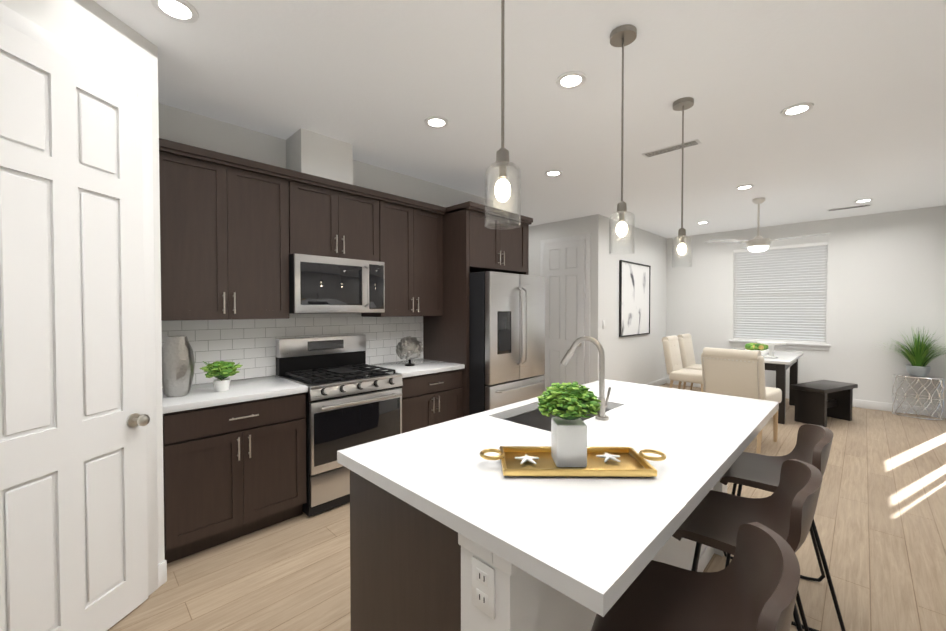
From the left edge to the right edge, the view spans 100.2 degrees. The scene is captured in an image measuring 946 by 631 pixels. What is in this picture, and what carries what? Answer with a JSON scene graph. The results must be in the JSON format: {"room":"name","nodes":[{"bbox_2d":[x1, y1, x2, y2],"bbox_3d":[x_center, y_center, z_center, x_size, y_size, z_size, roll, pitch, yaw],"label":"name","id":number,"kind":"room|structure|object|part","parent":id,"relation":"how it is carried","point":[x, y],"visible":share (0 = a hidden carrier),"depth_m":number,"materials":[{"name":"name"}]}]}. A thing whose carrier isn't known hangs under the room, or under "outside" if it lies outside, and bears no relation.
{"room":"kitchen","nodes":[
{"label":"kitchen","id":0,"kind":"room"},
{"bbox_2d":[0,0,164,563],"bbox_3d":[-1.768,0.021,1.359,0.100,2.800,1.450,0,1,7],"label":"wall","id":1,"kind":"structure","parent":0,"point":[95,30],"depth_m":1.89,"materials":[{"name":"white paint"}]},
{"bbox_2d":[0,21,149,630],"bbox_3d":[-1.663,0.182,1.618,0.435,2.452,0.550,1,1,45],"label":"pantry door","id":2,"kind":"structure","parent":1,"relation":"in","point":[74,419],"depth_m":1.61,"materials":[{"name":"white wood"}]},
{"bbox_2d":[0,3,158,595],"bbox_3d":[-1.679,0.147,1.616,0.018,2.539,0.818,0,1,7],"label":"door frame","id":3,"kind":"structure","parent":1,"relation":"attached to","point":[26,27],"depth_m":1.98,"materials":[{"name":"white"}]},
{"bbox_2d":[158,560,166,586],"bbox_3d":[-1.630,1.351,2.071,0.014,0.115,0.050,0,1,7],"label":"baseboard","id":4,"kind":"structure","parent":1,"relation":"attached to","point":[162,572],"depth_m":2.07,"materials":[{"name":"white wood"}]},
{"bbox_2d":[286,128,352,184],"bbox_3d":[-1.249,-1.241,3.225,0.300,0.340,0.420,1,1,45],"label":"cover","id":5,"kind":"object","parent":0,"point":[314,153],"depth_m":3.10,"materials":[{"name":"white paint"}]},
{"bbox_2d":[158,103,492,384],"bbox_3d":[-1.605,-0.011,3.184,0.120,2.800,5.170,1,1,45],"label":"wall","id":6,"kind":"structure","parent":0,"point":[189,128],"depth_m":3.08,"materials":[{"name":"white paint"}]},
{"bbox_2d":[159,138,302,320],"bbox_3d":[-1.712,-0.512,2.748,0.321,1.072,0.854,1,1,45],"label":"upper cabinet","id":7,"kind":"object","parent":6,"relation":"attached to","point":[235,232],"depth_m":2.59,"materials":[{"name":"brown wood"}]},
{"bbox_2d":[161,316,422,387],"bbox_3d":[-1.330,0.242,3.380,0.002,0.454,2.280,1,1,45],"label":"backsplash","id":8,"kind":"structure","parent":6,"relation":"attached to","point":[249,345],"depth_m":3.08,"materials":[{"name":"tile"}]},
{"bbox_2d":[299,172,382,261],"bbox_3d":[-1.189,-0.757,3.273,0.321,0.600,0.756,1,1,45],"label":"upper cabinet","id":9,"kind":"object","parent":6,"relation":"attached to","point":[339,219],"depth_m":3.16,"materials":[{"name":"brown wood"}]},
{"bbox_2d":[289,254,384,313],"bbox_3d":[-1.141,-0.236,3.235,0.452,0.434,0.752,1,1,45],"label":"microwave","id":10,"kind":"object","parent":9,"relation":"attached to","point":[321,284],"visible":1,"depth_m":3.06,"materials":[{"name":"grey metal"}]},
{"bbox_2d":[361,194,445,316],"bbox_3d":[-0.690,-0.529,3.782,0.321,1.072,0.786,1,1,45],"label":"upper cabinet","id":11,"kind":"object","parent":6,"relation":"attached to","point":[412,229],"depth_m":3.67,"materials":[{"name":"brown wood"}]},
{"bbox_2d":[93,0,945,237],"bbox_3d":[0.969,-1.471,3.757,5.940,0.100,9.640,1,1,45],"label":"ceiling","id":12,"kind":"structure","parent":0,"point":[377,83],"depth_m":2.49,"materials":[{"name":"white paint"}]},
{"bbox_2d":[151,0,198,22],"bbox_3d":[-1.339,-1.381,1.779,0.166,0.010,0.166,0,1,0],"label":"recessed light","id":13,"kind":"object","parent":12,"relation":"in","point":[184,11],"depth_m":1.78,"materials":[{"name":"white plastic"}]},
{"bbox_2d":[424,116,448,127],"bbox_3d":[-0.264,-1.400,2.867,0.166,0.010,0.166,0,1,0],"label":"recessed light","id":14,"kind":"object","parent":12,"relation":"in","point":[432,121],"depth_m":2.86,"materials":[{"name":"white plastic"}]},
{"bbox_2d":[485,0,520,229],"bbox_3d":[0.099,-0.838,1.309,0.124,1.080,0.124,1,1,45],"label":"pendant light","id":15,"kind":"object","parent":12,"relation":"hanging from","point":[502,187],"visible":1,"depth_m":1.30,"materials":[{"name":"clear glass"}]},
{"bbox_2d":[545,170,562,176],"bbox_3d":[0.805,-1.419,3.948,0.166,0.010,0.166,0,1,0],"label":"recessed light","id":16,"kind":"object","parent":12,"relation":"in","point":[552,173],"depth_m":3.94,"materials":[{"name":"white plastic"}]},
{"bbox_2d":[556,71,585,88],"bbox_3d":[0.581,-1.391,2.342,0.166,0.010,0.166,0,1,0],"label":"recessed light","id":17,"kind":"object","parent":12,"relation":"in","point":[571,79],"depth_m":2.33,"materials":[{"name":"white plastic"}]},
{"bbox_2d":[609,24,636,254],"bbox_3d":[0.739,-0.849,1.956,0.124,1.080,0.124,1,1,45],"label":"pendant light","id":18,"kind":"object","parent":12,"relation":"hanging from","point":[622,36],"visible":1,"depth_m":1.95,"materials":[{"name":"clear glass"}]},
{"bbox_2d":[642,139,700,157],"bbox_3d":[1.671,-1.409,3.345,0.440,0.009,0.110,1,1,45],"label":"ceiling vent","id":19,"kind":"object","parent":12,"relation":"in","point":[671,148],"visible":0.98,"depth_m":3.33,"materials":[{"name":"white metal"}]},
{"bbox_2d":[672,97,693,267],"bbox_3d":[1.378,-0.860,2.603,0.124,1.080,0.124,1,1,45],"label":"pendant light","id":20,"kind":"object","parent":12,"relation":"hanging from","point":[683,104],"visible":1,"depth_m":2.59,"materials":[{"name":"clear glass"}]},
{"bbox_2d":[696,221,708,223],"bbox_3d":[3.606,-1.458,6.212,0.166,0.010,0.166,0,1,0],"label":"recessed light","id":21,"kind":"object","parent":12,"relation":"in","point":[702,222],"depth_m":6.19,"materials":[{"name":"white"}]},
{"bbox_2d":[735,184,753,189],"bbox_3d":[3.022,-1.427,4.399,0.166,0.010,0.166,0,1,0],"label":"recessed light","id":22,"kind":"object","parent":12,"relation":"in","point":[748,186],"depth_m":4.39,"materials":[{"name":"white plastic"}]},
{"bbox_2d":[707,197,828,251],"bbox_3d":[3.629,-1.112,4.856,1.133,0.654,1.187,1,1,45],"label":"fan","id":23,"kind":"object","parent":12,"relation":"hanging from","point":[758,243],"visible":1,"depth_m":4.84,"materials":[{"name":"white metal"}]},
{"bbox_2d":[781,102,813,115],"bbox_3d":[2.198,-1.397,2.683,0.166,0.010,0.166,0,1,0],"label":"recessed light","id":24,"kind":"object","parent":12,"relation":"in","point":[796,109],"depth_m":2.67,"materials":[{"name":"white plastic"}]},
{"bbox_2d":[827,204,871,210],"bbox_3d":[5.032,-1.442,5.295,0.440,0.009,0.110,1,1,45],"label":"ceiling vent","id":25,"kind":"object","parent":12,"relation":"in","point":[850,207],"visible":0.96,"depth_m":5.27,"materials":[{"name":"white metal"}]},
{"bbox_2d":[854,198,872,202],"bbox_3d":[4.886,-1.436,4.947,0.166,0.010,0.166,0,1,0],"label":"recessed light","id":26,"kind":"object","parent":12,"relation":"in","point":[869,199],"depth_m":4.93,"materials":[{"name":"white"}]},
{"bbox_2d":[107,383,945,630],"bbox_3d":[0.969,1.429,3.807,5.940,0.100,9.640,1,1,45],"label":"floor","id":27,"kind":"structure","parent":0,"point":[880,517],"depth_m":2.29,"materials":[{"name":"brown wood"}]},
{"bbox_2d":[162,375,307,563],"bbox_3d":[-1.617,0.941,2.633,0.654,0.916,0.793,1,1,45],"label":"base cabinet","id":28,"kind":"object","parent":27,"relation":"on","point":[234,461],"visible":0.88,"depth_m":2.40,"materials":[{"name":"brown wood"}]},
{"bbox_2d":[162,336,194,396],"bbox_3d":[-1.795,0.306,2.400,0.176,0.360,0.176,1,1,45],"label":"vase","id":29,"kind":"object","parent":28,"relation":"on","point":[178,363],"visible":0.9,"depth_m":2.35,"materials":[{"name":"grey"}]},
{"bbox_2d":[199,361,242,391],"bbox_3d":[-1.620,0.385,2.552,0.190,0.196,0.234,1,1,45],"label":"plant","id":30,"kind":"object","parent":28,"relation":"on","point":[221,371],"visible":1,"depth_m":2.51,"materials":[{"name":"green plant"}]},
{"bbox_2d":[276,335,402,516],"bbox_3d":[-1.043,0.782,3.155,0.716,1.193,0.752,1,1,45],"label":"range","id":31,"kind":"object","parent":27,"relation":"on","point":[353,398],"visible":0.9,"depth_m":2.95,"materials":[{"name":"grey metal"}]},
{"bbox_2d":[371,359,464,432],"bbox_3d":[-0.550,0.922,3.713,0.654,0.916,0.723,1,1,45],"label":"base cabinet","id":32,"kind":"object","parent":27,"relation":"on","point":[432,392],"visible":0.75,"depth_m":3.50,"materials":[{"name":"brown wood"}]},
{"bbox_2d":[396,336,422,365],"bbox_3d":[-0.589,0.327,3.665,0.197,0.274,0.272,1,1,45],"label":"decorative orb","id":33,"kind":"object","parent":32,"relation":"on","point":[409,348],"visible":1,"depth_m":3.60,"materials":[{"name":"grey"}]},
{"bbox_2d":[423,201,532,416],"bbox_3d":[0.070,0.148,4.295,0.696,2.445,0.990,1,1,45],"label":"cabinet","id":34,"kind":"object","parent":27,"relation":"on","point":[472,243],"visible":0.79,"depth_m":3.89,"materials":[{"name":"brown wood"}]},
{"bbox_2d":[469,271,544,414],"bbox_3d":[0.172,0.474,4.186,0.951,1.773,0.874,1,1,45],"label":"fridge","id":35,"kind":"object","parent":27,"relation":"on","point":[506,338],"visible":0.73,"depth_m":3.75,"materials":[{"name":"grey metal"}]},
{"bbox_2d":[337,407,729,630],"bbox_3d":[0.520,0.974,1.943,0.846,0.875,2.088,1,1,45],"label":"kitchen island","id":36,"kind":"object","parent":27,"relation":"on","point":[411,569],"depth_m":1.20,"materials":[{"name":"brown wood"}]},
{"bbox_2d":[472,556,494,619],"bbox_3d":[0.024,0.667,0.971,0.075,0.122,0.008,1,1,45],"label":"outlet","id":37,"kind":"object","parent":36,"relation":"attached to","point":[483,586],"visible":1,"depth_m":0.96,"materials":[{"name":"white plastic"}]},
{"bbox_2d":[337,412,712,616],"bbox_3d":[0.132,0.524,1.363,1.045,0.042,0.750,1,1,45],"label":"island countertop","id":38,"kind":"structure","parent":36,"relation":"on","point":[588,539],"depth_m":1.09,"materials":[{"name":"white stone"}]},
{"bbox_2d":[480,446,665,476],"bbox_3d":[0.332,0.481,1.326,0.621,0.042,0.210,0,1,1],"label":"tray","id":39,"kind":"object","parent":38,"relation":"on","point":[629,465],"visible":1,"depth_m":1.30,"materials":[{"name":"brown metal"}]},
{"bbox_2d":[515,452,619,463],"bbox_3d":[0.323,0.479,1.338,0.362,0.018,0.080,0,1,-3],"label":"starfish","id":40,"kind":"object","parent":39,"relation":"on","point":[526,457],"visible":0.98,"depth_m":1.33,"materials":[{"name":"white ceramic"}]},
{"bbox_2d":[537,381,600,466],"bbox_3d":[0.321,0.357,1.322,0.213,0.268,0.209,1,1,45],"label":"potted plant","id":41,"kind":"object","parent":39,"relation":"on","point":[568,405],"visible":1,"depth_m":1.27,"materials":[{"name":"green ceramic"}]},
{"bbox_2d":[481,395,756,486],"bbox_3d":[0.642,0.515,1.878,1.045,0.042,0.700,1,1,45],"label":"island countertop","id":42,"kind":"structure","parent":36,"relation":"on","point":[714,445],"depth_m":1.67,"materials":[{"name":"white stone"}]},
{"bbox_2d":[560,336,610,420],"bbox_3d":[0.563,0.296,1.974,0.256,0.392,0.111,1,1,45],"label":"faucet","id":43,"kind":"object","parent":42,"relation":"on","point":[601,415],"visible":0.96,"depth_m":1.89,"materials":[{"name":"silver metal"}]},
{"bbox_2d":[582,379,778,434],"bbox_3d":[1.120,0.507,2.362,1.045,0.042,0.660,1,1,45],"label":"island countertop","id":44,"kind":"structure","parent":36,"relation":"on","point":[734,409],"depth_m":2.22,"materials":[{"name":"white stone"}]},
{"bbox_2d":[662,335,702,391],"bbox_3d":[3.270,0.835,6.022,0.614,1.017,0.500,1,1,45],"label":"chair","id":45,"kind":"object","parent":27,"relation":"on","point":[676,371],"visible":0.85,"depth_m":5.99,"materials":[{"name":"beige fabric"}]},
{"bbox_2d":[677,334,701,390],"bbox_3d":[3.748,0.826,6.505,0.614,1.017,0.500,1,1,45],"label":"chair","id":46,"kind":"object","parent":27,"relation":"on","point":[686,351],"visible":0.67,"depth_m":6.51,"materials":[{"name":"beige fabric"}]},
{"bbox_2d":[591,522,799,630],"bbox_3d":[0.573,0.994,1.039,0.470,0.864,0.477,1,1,30],"label":"stool","id":47,"kind":"object","parent":27,"relation":"on","point":[753,585],"visible":0.85,"depth_m":1.07,"materials":[{"name":"brown leather"}]},
{"bbox_2d":[701,347,781,452],"bbox_3d":[2.912,0.860,4.306,0.688,1.026,0.580,-1,1,-38],"label":"end chair","id":48,"kind":"object","parent":27,"relation":"on","point":[735,372],"visible":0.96,"depth_m":4.09,"materials":[{"name":"beige fabric"}]},
{"bbox_2d":[672,459,822,630],"bbox_3d":[1.056,0.985,1.527,0.470,0.864,0.477,1,1,35],"label":"stool","id":49,"kind":"object","parent":27,"relation":"on","point":[785,510],"visible":0.56,"depth_m":1.51,"materials":[{"name":"brown leather"}]},
{"bbox_2d":[734,348,802,423],"bbox_3d":[4.097,0.951,5.698,0.880,0.790,1.500,1,1,45],"label":"dining table","id":50,"kind":"object","parent":27,"relation":"on","point":[782,363],"visible":0.48,"depth_m":5.04,"materials":[{"name":"white"}]},
{"bbox_2d":[745,341,785,357],"bbox_3d":[4.108,0.455,5.562,0.535,0.205,0.945,1,1,45],"label":"centerpiece","id":51,"kind":"object","parent":50,"relation":"on","point":[762,347],"visible":1,"depth_m":5.62,"materials":[{"name":"white ceramic"}]},
{"bbox_2d":[720,424,845,630],"bbox_3d":[1.528,0.977,2.005,0.470,0.864,0.477,1,1,33],"label":"stool","id":52,"kind":"object","parent":27,"relation":"on","point":[812,447],"visible":0.69,"depth_m":1.97,"materials":[{"name":"brown leather"}]},
{"bbox_2d":[790,380,857,426],"bbox_3d":[4.518,1.122,5.095,0.840,0.470,0.360,0,1,-26],"label":"bench","id":53,"kind":"object","parent":27,"relation":"on","point":[818,402],"visible":1,"depth_m":5.02,"materials":[{"name":"black wood"}]},
{"bbox_2d":[892,374,943,419],"bbox_3d":[5.924,1.076,5.272,0.464,0.545,0.284,1,1,45],"label":"plant stand","id":54,"kind":"object","parent":27,"relation":"on","point":[918,378],"visible":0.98,"depth_m":5.22,"materials":[{"name":"silver metal"}]},
{"bbox_2d":[883,329,945,376],"bbox_3d":[5.604,0.467,5.226,0.943,0.671,0.784,1,1,45],"label":"potted plant","id":55,"kind":"object","parent":54,"relation":"on","point":[917,354],"visible":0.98,"depth_m":5.21,"materials":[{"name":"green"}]},
{"bbox_2d":[529,215,590,288],"bbox_3d":[1.052,-0.068,6.512,1.980,2.800,0.120,1,1,45],"label":"wall","id":56,"kind":"structure","parent":0,"point":[563,228],"depth_m":6.24,"materials":[{"name":"white paint"}]},
{"bbox_2d":[543,239,584,391],"bbox_3d":[1.362,0.106,6.039,0.710,2.452,0.112,1,1,45],"label":"hall door","id":57,"kind":"structure","parent":56,"relation":"in","point":[564,269],"depth_m":6.03,"materials":[{"name":"white wood"}]},
{"bbox_2d":[540,233,590,383],"bbox_3d":[1.397,0.070,6.074,0.868,2.539,0.018,1,1,45],"label":"door frame","id":58,"kind":"structure","parent":56,"relation":"attached to","point":[587,237],"depth_m":5.80,"materials":[{"name":"white wood"}]},
{"bbox_2d":[590,214,666,385],"bbox_3d":[2.781,-0.072,6.743,0.155,2.800,2.880,1,1,45],"label":"wall","id":59,"kind":"structure","parent":0,"point":[639,359],"depth_m":6.40,"materials":[{"name":"white paint"}]},
{"bbox_3d":[2.705,-0.269,6.575,0.033,1.200,1.180,1,1,45],"label":"art picture","id":60,"kind":"part","parent":59,"relation":"part of"},
{"bbox_2d":[666,205,945,409],"bbox_3d":[5.061,-0.067,6.429,3.600,2.800,0.120,1,1,45],"label":"wall","id":61,"kind":"structure","parent":0,"point":[886,281],"depth_m":5.78,"materials":[{"name":"white paint"}]},
{"bbox_2d":[729,242,830,350],"bbox_3d":[4.971,-0.300,6.461,1.320,1.655,0.135,1,1,45],"label":"window blind","id":62,"kind":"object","parent":61,"relation":"in","point":[755,300],"depth_m":6.41,"materials":[{"name":"white plastic"}]},
{"bbox_2d":[666,377,945,417],"bbox_3d":[5.014,1.276,6.404,3.600,0.115,0.014,1,1,45],"label":"baseboard","id":63,"kind":"structure","parent":61,"relation":"attached to","point":[875,405],"depth_m":5.60,"materials":[{"name":"white wood"}]},
{"label":"outside","id":64,"kind":"structure","parent":0,"visible":0},
{"bbox_2d":[736,249,824,339],"bbox_3d":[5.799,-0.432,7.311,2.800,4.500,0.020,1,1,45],"label":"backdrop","id":65,"kind":"structure","parent":64,"point":[782,307],"depth_m":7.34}
]}

